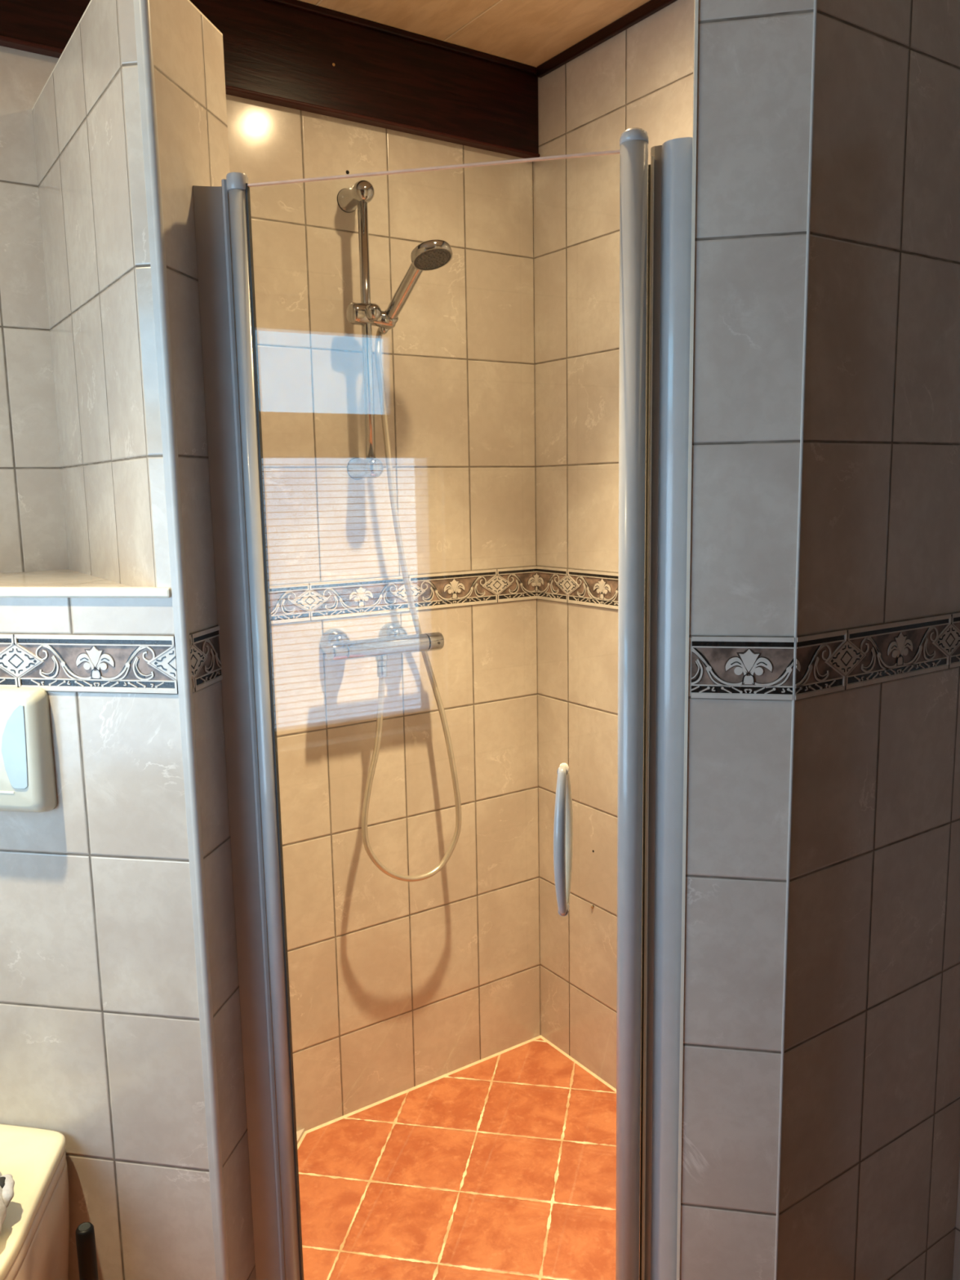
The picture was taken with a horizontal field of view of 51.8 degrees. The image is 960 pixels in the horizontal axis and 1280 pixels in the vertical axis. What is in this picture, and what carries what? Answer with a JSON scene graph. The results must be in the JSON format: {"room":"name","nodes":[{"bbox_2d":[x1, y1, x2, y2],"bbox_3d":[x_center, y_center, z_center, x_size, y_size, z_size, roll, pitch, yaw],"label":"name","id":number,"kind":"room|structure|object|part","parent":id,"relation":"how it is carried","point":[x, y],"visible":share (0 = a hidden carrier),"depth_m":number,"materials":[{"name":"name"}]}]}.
{"room":"bathroom","nodes":[
{"label":"bathroom","id":0,"kind":"room"},
{"bbox_2d":[0,568,203,1279],"bbox_3d":[-0.848,0.599,1.566,0.617,1.352,0.618,-7,10,-34],"label":"wall","id":1,"kind":"structure","parent":0,"point":[94,1051],"depth_m":1.50,"materials":[{"name":"beige tile"}]},
{"bbox_2d":[0,687,57,812],"bbox_3d":[-0.754,0.162,1.464,0.248,0.186,0.038,1,9,11],"label":"flush plate","id":2,"kind":"object","parent":1,"relation":"attached to","point":[28,783],"visible":1,"depth_m":1.43,"materials":[{"name":"beige plastic"}]},
{"bbox_2d":[0,586,171,597],"bbox_3d":[-0.859,-0.072,1.470,0.869,0.014,0.020,1,9,11],"label":"trim","id":3,"kind":"structure","parent":1,"relation":"on","point":[5,592],"depth_m":1.41,"materials":[{"name":"white tile"}]},
{"bbox_2d":[31,0,256,1279],"bbox_3d":[-0.527,0.156,1.721,0.203,2.170,0.632,-7,10,-34],"label":"wall partition","id":4,"kind":"structure","parent":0,"point":[86,117],"depth_m":1.46,"materials":[{"name":"beige tile"}]},
{"bbox_2d":[31,0,222,110],"bbox_3d":[-0.550,-0.917,1.554,0.193,0.003,0.627,-7,10,-34],"label":"trim","id":5,"kind":"structure","parent":4,"relation":"on","point":[193,5],"depth_m":1.47,"materials":[{"name":"beige wood"}]},
{"bbox_2d":[133,0,229,1279],"bbox_3d":[-0.417,0.199,1.428,0.020,2.170,0.013,-2,9,-9],"label":"trim","id":6,"kind":"structure","parent":4,"relation":"attached to","point":[141,7],"depth_m":1.39,"materials":[{"name":"white plastic"}]},
{"bbox_2d":[192,178,285,1279],"bbox_3d":[-0.359,0.306,1.547,0.059,1.921,0.053,1,9,11],"label":"shower door frame","id":7,"kind":"object","parent":4,"relation":"attached to","point":[211,203],"visible":0.8,"depth_m":1.51,"materials":[{"name":"white metal"}]},
{"bbox_2d":[0,45,540,1131],"bbox_3d":[-0.733,-0.032,2.007,2.290,2.463,0.123,-7,10,-34],"label":"wall","id":8,"kind":"structure","parent":0,"point":[397,986],"depth_m":2.29,"materials":[{"name":"beige tile"}]},
{"bbox_2d":[0,0,539,158],"bbox_3d":[-0.710,-1.144,1.775,2.050,0.196,0.032,-7,10,-34],"label":"ceiling beam","id":9,"kind":"structure","parent":8,"relation":"attached to","point":[292,54],"depth_m":2.06,"materials":[{"name":"brown wood"}]},
{"bbox_2d":[296,1128,304,1144],"bbox_3d":[-0.443,1.179,2.161,0.238,0.012,0.238,-7,10,-34],"label":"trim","id":10,"kind":"structure","parent":8,"relation":"attached to","point":[300,1133],"depth_m":2.31,"materials":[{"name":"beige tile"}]},
{"bbox_2d":[337,180,398,479],"bbox_3d":[-0.238,-0.656,2.124,0.107,0.615,0.107,-7,10,-34],"label":"shower rail","id":11,"kind":"object","parent":8,"relation":"attached to","point":[366,313],"visible":0.99,"depth_m":2.10,"materials":[{"name":"silver metal"}]},
{"bbox_2d":[383,310,398,329],"bbox_3d":[-0.195,-0.687,2.119,0.036,0.041,0.040,-7,10,-34],"label":"holder","id":12,"kind":"object","parent":11,"relation":"on","point":[388,323],"depth_m":2.11,"materials":[{"name":"silver metal"}]},
{"bbox_2d":[386,239,453,319],"bbox_3d":[-0.134,-0.733,2.047,0.085,0.145,0.215,-7,10,-34],"label":"shower","id":13,"kind":"object","parent":11,"relation":"attached to","point":[430,255],"visible":0.98,"depth_m":2.00,"materials":[{"name":"silver metal"}]},
{"bbox_3d":[-0.160,-0.729,2.069,0.029,0.132,0.150,-8,11,-40],"label":"handle","id":14,"kind":"part","parent":13,"relation":"part of","materials":[{"name":"silver metal"}]},
{"bbox_2d":[361,326,461,881],"bbox_3d":[-0.179,-0.065,2.231,0.260,1.262,0.079,-7,10,-34],"label":"shower hose","id":15,"kind":"object","parent":13,"relation":"hanging from","point":[381,670],"visible":0.98,"depth_m":2.22,"materials":[{"name":"silver metal"}]},
{"bbox_2d":[320,622,444,666],"bbox_3d":[-0.225,0.011,2.232,0.282,0.083,0.100,-7,10,-34],"label":"shower mixer","id":16,"kind":"object","parent":8,"relation":"attached to","point":[393,638],"visible":1,"depth_m":2.19,"materials":[{"name":"silver metal"}]},
{"bbox_3d":[-0.310,0.025,2.140,0.036,0.043,0.042,-7,10,-34],"label":"flow knob","id":17,"kind":"part","parent":16,"relation":"part of","materials":[{"name":"silver metal"}]},
{"bbox_2d":[375,654,387,666],"bbox_3d":[-0.220,0.045,2.206,0.027,0.024,0.027,-7,10,-34],"label":"outlet","id":18,"kind":"object","parent":16,"relation":"attached to","point":[380,660],"depth_m":2.20,"materials":[{"name":"silver metal"}]},
{"bbox_3d":[-0.108,0.004,2.277,0.038,0.043,0.042,-7,10,-34],"label":"temperature knob","id":19,"kind":"part","parent":16,"relation":"part of","materials":[{"name":"silver metal"}]},
{"bbox_2d":[297,1038,640,1279],"bbox_3d":[0.538,1.498,0.399,2.350,0.120,4.600,-7,10,-34],"label":"floor","id":20,"kind":"structure","parent":0,"point":[502,1166],"depth_m":2.15,"materials":[{"name":"tile"}]},
{"bbox_2d":[0,1124,69,1279],"bbox_3d":[-0.782,1.054,1.369,0.364,0.509,0.499,1,9,10],"label":"toilet","id":21,"kind":"object","parent":20,"relation":"on","point":[34,1236],"visible":0.99,"depth_m":1.46,"materials":[{"name":"ceramic"}]},
{"bbox_2d":[0,1172,14,1234],"bbox_3d":[-0.703,0.771,1.323,0.151,0.060,0.283,-7,10,-34],"label":"folded cloth","id":22,"kind":"object","parent":21,"relation":"on","point":[6,1181],"visible":1,"depth_m":1.35,"materials":[{"name":"white fabric"}]},
{"bbox_3d":[-0.779,1.077,1.379,0.352,0.462,0.486,1,9,11],"label":"bowl","id":23,"kind":"part","parent":21,"relation":"part of","materials":[{"name":"beige ceramic"}]},
{"bbox_2d":[75,1222,98,1279],"bbox_3d":[-0.584,1.078,1.500,0.076,0.417,0.076,-7,10,-34],"label":"toilet brush","id":24,"kind":"object","parent":20,"relation":"on","point":[85,1232],"visible":1,"depth_m":1.47,"materials":[{"name":"black plastic"}]},
{"bbox_3d":[-0.588,0.872,1.469,0.017,0.001,0.017,-7,10,-34],"label":"handle","id":25,"kind":"part","parent":24,"relation":"part of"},
{"bbox_3d":[-0.034,1.250,1.614,0.521,0.022,0.521,-7,10,-34],"label":"trim","id":26,"kind":"structure","parent":20,"relation":"on","visible":0},
{"bbox_2d":[226,127,648,1279],"bbox_3d":[-0.052,0.292,1.456,0.579,1.906,0.101,1,9,13],"label":"shower door","id":27,"kind":"structure","parent":26,"relation":"on","point":[633,141],"depth_m":1.40,"materials":[{"name":"clear glass"}]},
{"bbox_3d":[0.113,0.290,1.390,0.017,0.221,0.049,0,9,9],"label":"handle","id":28,"kind":"part","parent":27,"relation":"part of","materials":[{"name":"white metal"}]},
{"bbox_3d":[0.126,0.282,1.440,0.017,0.221,0.049,0,9,9],"label":"handle","id":29,"kind":"part","parent":27,"relation":"part of","materials":[{"name":"beige plastic"}]},
{"bbox_2d":[297,0,650,66],"bbox_3d":[0.473,-1.042,-0.004,2.400,0.100,4.600,-7,10,-34],"label":"ceiling","id":30,"kind":"structure","parent":0,"point":[531,33],"depth_m":2.07,"materials":[{"name":"brown wood"}]},
{"bbox_2d":[533,0,693,1088],"bbox_3d":[0.505,-0.070,2.113,0.124,2.463,1.100,-7,10,-34],"label":"wall","id":31,"kind":"structure","parent":0,"point":[642,76],"depth_m":2.36,"materials":[{"name":"beige tile"}]},
{"bbox_2d":[297,1035,616,1150],"bbox_3d":[0.085,1.196,2.013,0.940,0.004,1.080,-7,10,-34],"label":"trim","id":32,"kind":"structure","parent":31,"relation":"attached to","point":[305,1132],"depth_m":2.52,"materials":[{"name":"beige plastic"}]},
{"bbox_2d":[536,0,677,77],"bbox_3d":[0.434,-1.268,1.887,0.014,0.023,1.050,-7,10,-34],"label":"trim","id":33,"kind":"structure","parent":31,"relation":"attached to","point":[651,7],"depth_m":2.12,"materials":[{"name":"brown wood"}]},
{"bbox_2d":[680,0,959,1279],"bbox_3d":[0.518,0.026,1.480,0.586,2.463,0.200,-7,10,-34],"label":"wall","id":34,"kind":"structure","parent":0,"point":[870,1160],"depth_m":1.35,"materials":[{"name":"beige tile"}]},
{"bbox_2d":[639,137,693,1279],"bbox_3d":[0.261,0.316,1.409,0.057,1.921,0.046,1,9,11],"label":"shower door frame","id":35,"kind":"object","parent":34,"relation":"attached to","point":[670,168],"visible":0.94,"depth_m":1.35,"materials":[{"name":"white metal"}]},
{"bbox_2d":[676,0,698,1279],"bbox_3d":[0.277,0.054,1.326,0.004,2.463,0.022,1,9,11],"label":"trim","id":36,"kind":"structure","parent":34,"relation":"attached to","point":[696,2],"depth_m":1.30,"materials":[{"name":"beige plastic"}]},
{"bbox_2d":[773,0,817,1279],"bbox_3d":[0.411,0.057,1.292,0.004,2.463,0.004,-7,10,-34],"label":"trim","id":37,"kind":"structure","parent":34,"relation":"attached to","point":[815,14],"depth_m":1.27,"materials":[{"name":"white plastic"}]},
{"bbox_2d":[952,1163,959,1279],"bbox_3d":[1.740,0.182,0.321,0.133,2.463,3.118,-7,10,-34],"label":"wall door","id":38,"kind":"structure","parent":34,"relation":"in","point":[956,1271],"depth_m":1.71,"materials":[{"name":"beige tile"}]}
]}

